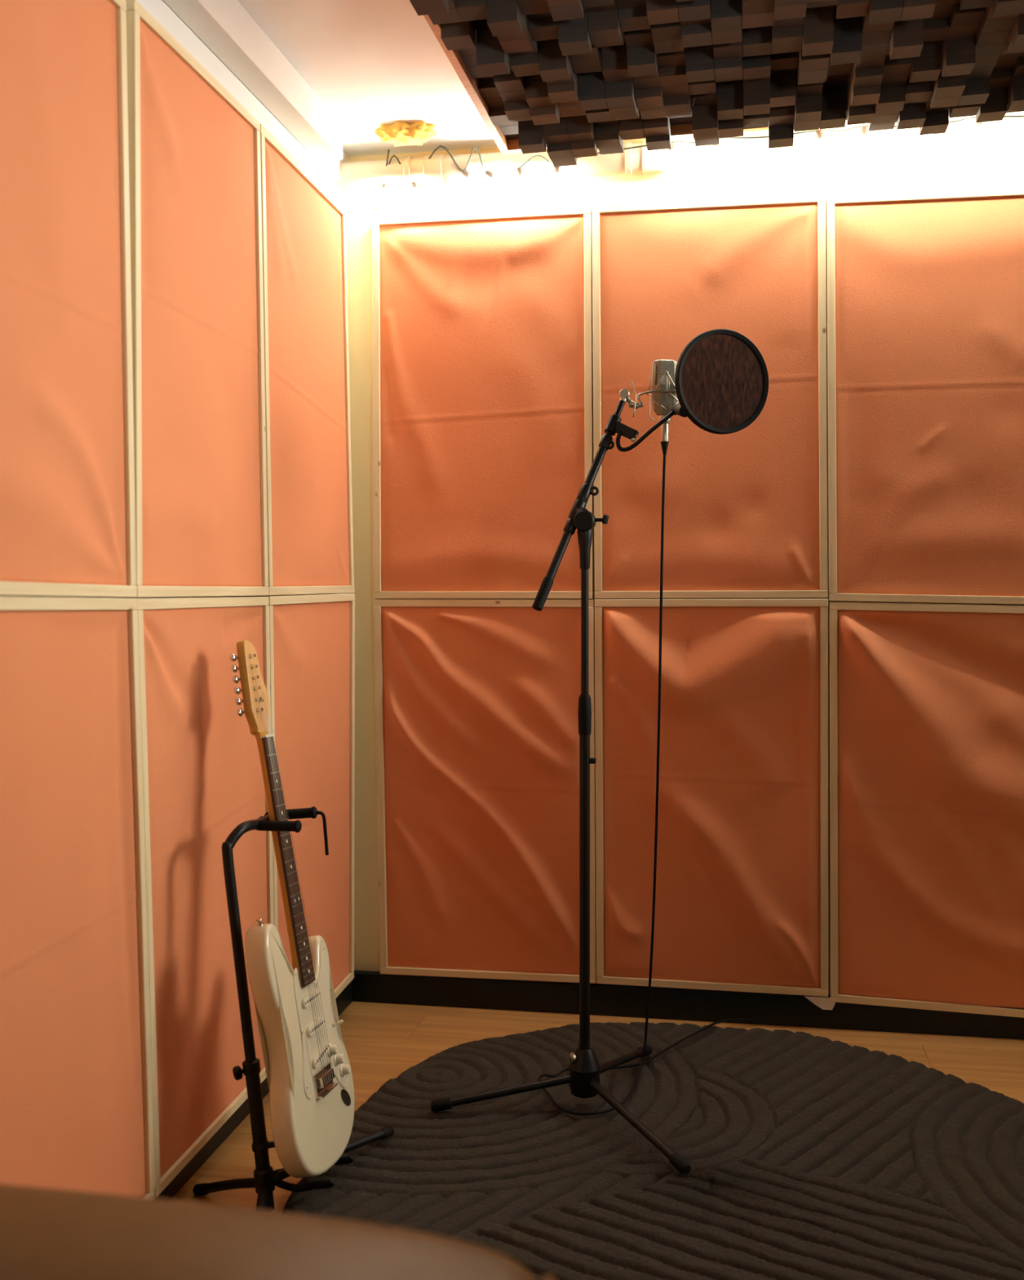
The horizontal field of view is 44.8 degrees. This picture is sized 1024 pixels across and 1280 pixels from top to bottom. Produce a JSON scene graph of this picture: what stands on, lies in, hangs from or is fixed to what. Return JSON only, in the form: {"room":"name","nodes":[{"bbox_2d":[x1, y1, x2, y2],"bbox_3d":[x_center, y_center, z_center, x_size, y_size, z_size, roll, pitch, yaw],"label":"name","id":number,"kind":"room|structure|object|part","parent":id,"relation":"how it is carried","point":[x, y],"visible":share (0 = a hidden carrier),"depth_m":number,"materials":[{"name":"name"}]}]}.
{"room":"studio","nodes":[
{"label":"studio","id":0,"kind":"room"},
{"bbox_2d":[0,0,347,610],"bbox_3d":[-0.927,-0.082,1.023,0.100,2.468,4.900,0,2,10],"label":"wall","id":1,"kind":"structure","parent":0,"point":[159,10],"depth_m":2.64,"materials":[{"name":"white paint"}]},
{"bbox_2d":[0,0,137,597],"bbox_3d":[-0.713,-0.556,1.796,0.045,0.992,0.612,0,2,10],"label":"acoustic panel","id":2,"kind":"object","parent":1,"relation":"attached to","point":[68,501],"visible":1,"depth_m":1.89,"materials":[{"name":"orange fabric"}]},
{"bbox_2d":[0,596,155,1198],"bbox_3d":[-0.707,0.466,1.860,0.046,1.068,0.639,0,2,10],"label":"acoustic panel","id":3,"kind":"object","parent":1,"relation":"attached to","point":[77,1103],"visible":0.88,"depth_m":1.93,"materials":[{"name":"orange fabric"}]},
{"bbox_2d":[125,0,269,597],"bbox_3d":[-0.607,-0.590,2.401,0.045,1.010,0.613,0,2,10],"label":"acoustic panel","id":4,"kind":"object","parent":1,"relation":"attached to","point":[195,156],"visible":0.99,"depth_m":2.35,"materials":[{"name":"orange fabric"}]},
{"bbox_2d":[137,596,274,1198],"bbox_3d":[-0.603,0.446,2.450,0.046,1.060,0.629,0,2,10],"label":"acoustic panel","id":5,"kind":"object","parent":1,"relation":"attached to","point":[202,776],"visible":0.79,"depth_m":2.37,"materials":[{"name":"orange fabric"}]},
{"bbox_2d":[163,0,342,160],"bbox_3d":[-0.866,-1.167,0.854,0.068,0.087,4.675,0,2,10],"label":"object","id":6,"kind":"structure","parent":1,"relation":"attached to","point":[225,27],"depth_m":2.66,"materials":[{"name":"white paint"}]},
{"bbox_2d":[155,980,352,1199],"bbox_3d":[-0.870,1.060,1.048,0.015,0.082,4.878,0,2,10],"label":"baseboard","id":7,"kind":"structure","parent":1,"relation":"attached to","point":[344,998],"depth_m":2.54,"materials":[{"name":"black wood"}]},
{"bbox_2d":[253,593,355,998],"bbox_3d":[-0.497,0.414,3.055,0.044,1.054,0.626,0,2,10],"label":"acoustic panel","id":8,"kind":"object","parent":1,"relation":"attached to","point":[313,636],"visible":0.75,"depth_m":3.08,"materials":[{"name":"orange fabric"}]},
{"bbox_2d":[259,123,355,595],"bbox_3d":[-0.501,-0.614,3.002,0.046,1.010,0.649,0,2,10],"label":"acoustic panel","id":9,"kind":"object","parent":1,"relation":"attached to","point":[308,457],"visible":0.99,"depth_m":2.96,"materials":[{"name":"orange fabric"}]},
{"bbox_2d":[320,151,348,179],"bbox_3d":[-0.468,-1.268,3.282,0.012,0.083,0.200,0,2,10],"label":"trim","id":10,"kind":"structure","parent":1,"relation":"attached to","point":[333,166],"depth_m":3.27,"materials":[{"name":"white paint"}]},
{"bbox_2d":[170,1000,1023,1212],"bbox_3d":[0.917,1.140,0.749,3.640,0.060,4.900,0,2,10],"label":"floor","id":11,"kind":"structure","parent":0,"point":[382,1041],"depth_m":3.10,"materials":[{"name":"brown wood"}]},
{"bbox_2d":[0,1183,556,1279],"bbox_3d":[-0.454,0.801,0.678,0.850,0.628,0.914,0,2,10],"label":"table","id":12,"kind":"object","parent":11,"relation":"on","point":[46,1233],"visible":1,"depth_m":0.99,"materials":[{"name":"brown wood"}]},
{"bbox_2d":[193,806,394,1210],"bbox_3d":[-0.454,0.688,2.318,0.289,0.724,0.545,1,2,20],"label":"guitar stand","id":13,"kind":"object","parent":11,"relation":"on","point":[265,1180],"visible":0.82,"depth_m":2.26,"materials":[{"name":"black metal"}]},
{"bbox_3d":[-0.522,1.014,2.307,0.167,0.068,0.017,1,3,29],"label":"leg","id":14,"kind":"part","parent":13,"relation":"part of","materials":[{"name":"black metal"}]},
{"bbox_3d":[-0.491,0.787,2.256,0.035,0.026,0.026,0,2,10],"label":"height knob","id":15,"kind":"part","parent":13,"relation":"part of","materials":[{"name":"black plastic"}]},
{"bbox_3d":[-0.440,1.019,2.155,0.017,0.068,0.230,0,2,-6],"label":"leg","id":16,"kind":"part","parent":13,"relation":"part of","materials":[{"name":"black metal"}]},
{"bbox_3d":[-0.446,0.348,2.332,0.089,0.020,0.024,0,2,10],"label":"yoke arm","id":17,"kind":"part","parent":13,"relation":"part of","materials":[{"name":"black rubber"}]},
{"bbox_3d":[-0.431,0.338,2.404,0.095,0.027,0.024,0,2,-1],"label":"yoke arm","id":18,"kind":"part","parent":13,"relation":"part of","materials":[{"name":"black rubber"}]},
{"bbox_2d":[230,640,355,1177],"bbox_3d":[-0.433,0.500,2.334,0.212,0.994,0.318,0,2,11],"label":"electric guitar","id":19,"kind":"object","parent":13,"relation":"on","point":[309,1074],"visible":1,"depth_m":2.31,"materials":[{"name":"white paint"}]},
{"bbox_3d":[-0.354,0.828,2.333,0.004,0.042,0.084,-11,-4,11],"label":"bridge plate","id":20,"kind":"part","parent":19,"relation":"part of","materials":[{"name":"silver metal"}]},
{"bbox_3d":[-0.344,0.787,2.385,0.016,0.025,0.025,-11,-4,11],"label":"control knob","id":21,"kind":"part","parent":19,"relation":"part of","materials":[{"name":"beige plastic"}]},
{"bbox_2d":[333,1019,343,1026],"bbox_3d":[-0.340,0.749,2.428,0.022,0.011,0.007,-11,-4,11],"label":"switch","id":22,"kind":"object","parent":19,"relation":"attached to","point":[340,1021],"depth_m":2.43,"materials":[{"name":"beige plastic"}]},
{"bbox_3d":[-0.334,0.812,2.408,0.016,0.025,0.025,-11,-4,11],"label":"control knob","id":23,"kind":"part","parent":19,"relation":"part of","materials":[{"name":"beige plastic"}]},
{"bbox_3d":[-0.325,0.839,2.427,0.016,0.025,0.025,-11,-4,11],"label":"control knob","id":24,"kind":"part","parent":19,"relation":"part of","materials":[{"name":"beige plastic"}]},
{"bbox_3d":[-0.324,0.893,2.424,0.002,0.040,0.046,-11,-4,11],"label":"jack plate","id":25,"kind":"part","parent":19,"relation":"part of","materials":[{"name":"black metal"}]},
{"bbox_3d":[-0.389,0.994,2.276,0.133,0.042,0.029,0,2,-1],"label":"cradle arm","id":26,"kind":"part","parent":13,"relation":"part of","materials":[{"name":"black rubber"}]},
{"bbox_3d":[-0.395,0.994,2.346,0.192,0.049,0.069,-2,3,-37],"label":"cradle arm","id":27,"kind":"part","parent":13,"relation":"part of","materials":[{"name":"black metal"}]},
{"bbox_3d":[-0.351,0.997,2.403,0.017,0.043,0.339,2,3,36],"label":"leg","id":28,"kind":"part","parent":13,"relation":"part of","materials":[{"name":"black metal"}]},
{"bbox_2d":[282,1022,1023,1279],"bbox_3d":[0.407,1.033,2.343,1.685,0.025,1.800,0,2,10],"label":"shaggy rug","id":29,"kind":"object","parent":11,"relation":"on","point":[810,1157],"visible":0.93,"depth_m":2.42,"materials":[{"name":"grey carpet"}]},
{"bbox_2d":[431,400,691,1173],"bbox_3d":[0.116,0.239,2.679,0.559,1.534,0.619,0,2,10],"label":"microphone stand","id":30,"kind":"object","parent":29,"relation":"on","point":[584,1079],"visible":1,"depth_m":2.65,"materials":[{"name":"black metal"}]},
{"bbox_3d":[-0.006,0.969,2.669,0.281,0.062,0.017,0,2,-5],"label":"leg","id":31,"kind":"part","parent":30,"relation":"part of","materials":[{"name":"black metal"}]},
{"bbox_3d":[0.188,-0.255,2.624,0.034,0.021,0.012,0,2,10],"label":"tilt knob","id":32,"kind":"part","parent":30,"relation":"part of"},
{"bbox_3d":[0.241,0.962,2.831,0.016,0.062,0.294,1,3,30],"label":"leg","id":33,"kind":"part","parent":30,"relation":"part of","materials":[{"name":"black metal"}]},
{"bbox_3d":[0.244,0.975,2.525,0.017,0.062,0.317,-1,3,-29],"label":"leg","id":34,"kind":"part","parent":30,"relation":"part of","materials":[{"name":"black metal"}]},
{"bbox_2d":[619,370,679,421],"bbox_3d":[0.306,-0.538,2.751,0.150,0.108,0.086,0,2,-3],"label":"mount","id":35,"kind":"object","parent":30,"relation":"attached to","point":[624,394],"visible":0.87,"depth_m":2.72,"materials":[{"name":"silver metal"}]},
{"bbox_2d":[619,388,630,401],"bbox_3d":[0.246,-0.534,2.713,0.023,0.029,0.017,0,2,10],"label":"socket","id":36,"kind":"object","parent":35,"relation":"attached to","point":[624,394],"depth_m":2.71,"materials":[{"name":"silver metal"}]},
{"bbox_3d":[0.266,-0.527,2.712,0.013,0.080,0.005,-1,2,-20],"label":"tilt lever","id":37,"kind":"part","parent":35,"relation":"part of","materials":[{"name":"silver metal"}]},
{"bbox_2d":[650,359,678,423],"bbox_3d":[0.339,-0.551,2.758,0.061,0.139,0.044,-1,2,-10],"label":"microphone","id":38,"kind":"object","parent":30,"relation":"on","point":[660,366],"visible":0.63,"depth_m":2.74,"materials":[{"name":"silver metal"}]},
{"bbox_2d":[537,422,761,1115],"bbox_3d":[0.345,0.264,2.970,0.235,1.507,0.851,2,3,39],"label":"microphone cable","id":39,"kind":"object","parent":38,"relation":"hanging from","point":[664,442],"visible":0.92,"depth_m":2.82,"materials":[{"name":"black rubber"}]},
{"bbox_2d":[651,359,677,386],"bbox_3d":[0.339,-0.592,2.756,0.060,0.057,0.043,-1,2,-10],"label":"grille","id":40,"kind":"object","parent":38,"relation":"attached to","point":[660,366],"depth_m":2.74,"materials":[{"name":"silver metal"}]},
{"bbox_2d":[604,328,768,452],"bbox_3d":[0.365,-0.528,2.625,0.350,0.248,0.126,0,2,10],"label":"filter","id":41,"kind":"object","parent":30,"relation":"attached to","point":[722,377],"visible":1,"depth_m":2.60,"materials":[{"name":"black fabric"}]},
{"bbox_2d":[237,0,1023,156],"bbox_3d":[0.913,-1.256,0.652,3.640,0.100,4.900,0,2,10],"label":"ceiling","id":42,"kind":"structure","parent":0,"point":[373,64],"depth_m":2.81,"materials":[{"name":"white paint"}]},
{"bbox_2d":[375,120,437,146],"bbox_3d":[-0.265,-1.300,3.178,0.159,0.057,0.127,1,3,29],"label":"clump","id":43,"kind":"object","parent":42,"relation":"attached to","point":[399,133],"visible":0.93,"depth_m":3.15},
{"bbox_2d":[409,0,1023,166],"bbox_3d":[0.573,-1.207,2.298,1.490,0.103,1.418,-1,2,11],"label":"acoustic panel","id":44,"kind":"object","parent":42,"relation":"in","point":[567,80],"visible":1,"depth_m":2.59,"materials":[{"name":"brown wood"}]},
{"bbox_2d":[344,113,1023,1025],"bbox_3d":[1.347,-0.173,3.160,3.840,2.468,0.100,0,2,10],"label":"wall","id":45,"kind":"structure","parent":0,"point":[894,160],"depth_m":3.27,"materials":[{"name":"beige paint"}]},
{"bbox_2d":[380,183,389,200],"bbox_3d":[-0.326,-1.173,3.287,0.022,0.043,0.073,0,2,12],"label":"string light","id":46,"kind":"object","parent":45,"relation":"hanging from","point":[384,194],"depth_m":3.30,"materials":[{"name":"white glass"}]},
{"bbox_2d":[382,183,387,189],"bbox_3d":[-0.339,-1.214,3.310,0.016,0.024,0.016,0,2,10],"label":"socket","id":47,"kind":"object","parent":46,"relation":"attached to","point":[384,186],"depth_m":3.30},
{"bbox_3d":[-0.339,-1.186,3.312,0.024,0.030,0.024,0,2,10],"label":"bulb","id":48,"kind":"part","parent":46,"relation":"part of","materials":[{"name":"white glass"}]},
{"bbox_2d":[411,182,422,199],"bbox_3d":[-0.241,-1.170,3.270,0.026,0.045,0.073,0,2,12],"label":"string light","id":49,"kind":"object","parent":45,"relation":"hanging from","point":[417,194],"depth_m":3.29,"materials":[{"name":"white glass"}]},
{"bbox_2d":[411,182,417,189],"bbox_3d":[-0.260,-1.208,3.297,0.021,0.026,0.016,0,2,10],"label":"socket","id":50,"kind":"object","parent":49,"relation":"attached to","point":[415,186],"depth_m":3.29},
{"bbox_3d":[-0.252,-1.183,3.296,0.025,0.031,0.024,0,2,10],"label":"bulb","id":51,"kind":"part","parent":49,"relation":"part of","materials":[{"name":"white glass"}]},
{"bbox_2d":[372,205,593,598],"bbox_3d":[-0.082,-0.624,3.323,0.599,1.026,0.033,0,2,10],"label":"acoustic panel","id":52,"kind":"object","parent":45,"relation":"attached to","point":[482,321],"visible":0.98,"depth_m":3.32,"materials":[{"name":"orange fabric"}]},
{"bbox_2d":[373,599,596,983],"bbox_3d":[-0.076,0.407,3.363,0.608,1.033,0.037,0,2,10],"label":"acoustic panel","id":53,"kind":"object","parent":45,"relation":"attached to","point":[477,700],"visible":0.96,"depth_m":3.36,"materials":[{"name":"orange fabric"}]},
{"bbox_2d":[336,141,665,191],"bbox_3d":[-0.036,-1.244,3.266,0.867,0.080,0.080,0,2,10],"label":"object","id":54,"kind":"object","parent":45,"relation":"attached to","point":[439,171],"visible":0.81,"depth_m":3.25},
{"bbox_2d":[428,145,551,188],"bbox_3d":[-0.051,-1.219,3.229,0.322,0.123,0.073,0,2,12],"label":"string light","id":55,"kind":"object","parent":54,"relation":"hanging from","point":[499,176],"depth_m":3.23,"materials":[{"name":"white"}]},
{"bbox_2d":[461,168,471,178],"bbox_3d":[-0.120,-1.218,3.245,0.026,0.025,0.016,0,2,10],"label":"socket","id":56,"kind":"object","parent":55,"relation":"attached to","point":[464,172],"depth_m":3.24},
{"bbox_3d":[-0.099,-1.202,3.242,0.030,0.027,0.025,0,2,10],"label":"bulb","id":57,"kind":"part","parent":55,"relation":"part of","materials":[{"name":"white glass"}]},
{"bbox_2d":[484,169,494,178],"bbox_3d":[-0.058,-1.212,3.235,0.026,0.022,0.016,0,2,10],"label":"socket","id":58,"kind":"object","parent":55,"relation":"attached to","point":[489,174],"depth_m":3.23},
{"bbox_3d":[-0.034,-1.203,3.231,0.031,0.025,0.024,0,2,10],"label":"bulb","id":59,"kind":"part","parent":55,"relation":"part of","materials":[{"name":"white glass"}]},
{"bbox_2d":[515,167,524,177],"bbox_3d":[0.020,-1.211,3.221,0.021,0.026,0.016,0,2,10],"label":"socket","id":60,"kind":"object","parent":55,"relation":"attached to","point":[519,171],"depth_m":3.21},
{"bbox_2d":[552,166,561,186],"bbox_3d":[0.121,-1.181,3.195,0.021,0.048,0.073,0,2,12],"label":"string light","id":61,"kind":"object","parent":54,"relation":"hanging from","point":[557,179],"depth_m":3.20,"materials":[{"name":"white glass"}]},
{"bbox_3d":[0.028,-1.186,3.221,0.025,0.031,0.024,0,2,10],"label":"bulb","id":62,"kind":"part","parent":61,"relation":"part of","materials":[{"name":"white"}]},
{"bbox_2d":[554,166,559,173],"bbox_3d":[0.116,-1.215,3.204,0.016,0.024,0.016,0,2,10],"label":"socket","id":63,"kind":"object","parent":61,"relation":"attached to","point":[557,169],"depth_m":3.20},
{"bbox_3d":[0.116,-1.187,3.205,0.024,0.030,0.024,0,2,10],"label":"bulb","id":64,"kind":"part","parent":61,"relation":"part of","materials":[{"name":"white glass"}]},
{"bbox_2d":[668,141,695,162],"bbox_3d":[0.430,-1.219,3.130,0.065,0.051,0.073,0,2,12],"label":"string light","id":65,"kind":"object","parent":45,"relation":"hanging from","point":[675,155],"depth_m":3.10,"materials":[{"name":"white glass"}]},
{"bbox_2d":[668,141,675,152],"bbox_3d":[0.397,-1.235,3.111,0.023,0.026,0.016,0,2,10],"label":"socket","id":66,"kind":"object","parent":65,"relation":"attached to","point":[673,148],"depth_m":3.11,"materials":[{"name":"white plastic"}]},
{"bbox_3d":[0.409,-1.212,3.110,0.026,0.031,0.024,0,2,10],"label":"bulb","id":67,"kind":"part","parent":65,"relation":"part of","materials":[{"name":"white glass"}]},
{"bbox_2d":[352,970,1023,1039],"bbox_3d":[1.339,0.971,3.147,3.640,0.082,0.022,0,2,10],"label":"baseboard","id":68,"kind":"structure","parent":45,"relation":"attached to","point":[606,999],"depth_m":3.30,"materials":[{"name":"black wood"}]},
{"bbox_2d":[592,193,828,598],"bbox_3d":[0.511,-0.621,3.223,0.607,1.026,0.026,0,2,10],"label":"acoustic panel","id":69,"kind":"object","parent":45,"relation":"attached to","point":[746,509],"visible":0.83,"depth_m":3.22,"materials":[{"name":"orange fabric"}]},
{"bbox_2d":[595,599,828,996],"bbox_3d":[0.519,0.408,3.251,0.609,1.031,0.051,0,2,10],"label":"acoustic panel","id":70,"kind":"object","parent":45,"relation":"attached to","point":[742,891],"visible":0.98,"depth_m":3.25,"materials":[{"name":"orange fabric"}]},
{"bbox_2d":[711,144,721,159],"bbox_3d":[0.514,-1.210,3.113,0.022,0.037,0.073,0,2,12],"label":"string light","id":71,"kind":"object","parent":45,"relation":"hanging from","point":[716,153],"depth_m":3.09,"materials":[{"name":"white glass"}]},
{"bbox_3d":[0.861,-1.243,3.040,2.466,0.083,0.053,0,2,12],"label":"cord","id":72,"kind":"part","parent":71,"relation":"part of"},
{"bbox_3d":[0.508,-1.210,3.093,0.024,0.030,0.024,0,2,10],"label":"bulb","id":73,"kind":"part","parent":71,"relation":"part of","materials":[{"name":"white glass"}]},
{"bbox_2d":[719,135,768,138],"bbox_3d":[0.579,-1.240,3.099,0.119,0.007,0.073,0,2,12],"label":"string light","id":74,"kind":"object","parent":45,"relation":"hanging from","point":[751,137],"depth_m":3.08,"materials":[{"name":"white"}]},
{"bbox_2d":[794,125,869,151],"bbox_3d":[0.784,-1.219,3.058,0.175,0.054,0.073,0,2,12],"label":"string light","id":75,"kind":"object","parent":45,"relation":"hanging from","point":[864,142],"depth_m":3.04,"materials":[{"name":"white glass"}]},
{"bbox_2d":[815,128,825,140],"bbox_3d":[0.756,-1.239,3.048,0.022,0.026,0.016,0,2,10],"label":"socket","id":76,"kind":"object","parent":75,"relation":"attached to","point":[820,133],"depth_m":3.04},
{"bbox_3d":[0.766,-1.215,3.047,0.025,0.031,0.024,0,2,10],"label":"bulb","id":77,"kind":"part","parent":75,"relation":"part of","materials":[{"name":"white glass"}]},
{"bbox_2d":[860,125,867,136],"bbox_3d":[0.858,-1.242,3.030,0.016,0.024,0.016,0,2,10],"label":"socket","id":78,"kind":"object","parent":75,"relation":"attached to","point":[864,129],"depth_m":3.02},
{"bbox_3d":[0.858,-1.214,3.031,0.024,0.030,0.024,0,2,10],"label":"bulb","id":79,"kind":"part","parent":75,"relation":"part of","materials":[{"name":"white glass"}]},
{"bbox_2d":[826,186,1023,604],"bbox_3d":[1.102,-0.604,3.120,0.617,1.035,0.026,0,2,10],"label":"acoustic panel","id":80,"kind":"object","parent":45,"relation":"attached to","point":[926,290],"visible":1,"depth_m":3.12,"materials":[{"name":"orange fabric"}]},
{"bbox_2d":[828,601,1023,1017],"bbox_3d":[1.115,0.431,3.143,0.615,1.054,0.064,0,2,10],"label":"acoustic panel","id":81,"kind":"object","parent":45,"relation":"attached to","point":[926,701],"visible":1,"depth_m":3.16,"materials":[{"name":"orange fabric"}]},
{"bbox_2d":[804,995,835,1009],"bbox_3d":[0.799,0.943,3.226,0.078,0.032,0.004,0,2,10],"label":"scrap","id":82,"kind":"object","parent":81,"relation":"attached to","point":[825,1003],"visible":1,"depth_m":3.22,"materials":[{"name":"beige paper"}]},
{"bbox_2d":[923,133,933,143],"bbox_3d":[1.005,-1.202,3.013,0.023,0.021,0.073,0,2,12],"label":"string light","id":83,"kind":"object","parent":45,"relation":"hanging from","point":[928,139],"depth_m":3.00,"materials":[{"name":"white glass"}]},
{"bbox_3d":[1.007,-1.216,3.005,0.024,0.031,0.024,0,2,10],"label":"bulb","id":84,"kind":"part","parent":83,"relation":"part of","materials":[{"name":"white glass"}]},
{"bbox_2d":[973,122,985,139],"bbox_3d":[1.118,-1.212,2.989,0.024,0.039,0.073,0,2,12],"label":"string light","id":85,"kind":"object","parent":45,"relation":"hanging from","point":[980,132],"depth_m":2.98,"materials":[{"name":"white glass"}]},
{"bbox_3d":[1.123,-1.218,2.985,0.024,0.030,0.024,0,2,10],"label":"bulb","id":86,"kind":"part","parent":85,"relation":"part of","materials":[{"name":"white glass"}]},
{"bbox_2d":[976,122,983,127],"bbox_3d":[1.123,-1.245,2.983,0.016,0.024,0.016,0,2,10],"label":"socket","id":87,"kind":"object","parent":85,"relation":"attached to","point":[978,124],"depth_m":2.98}
]}

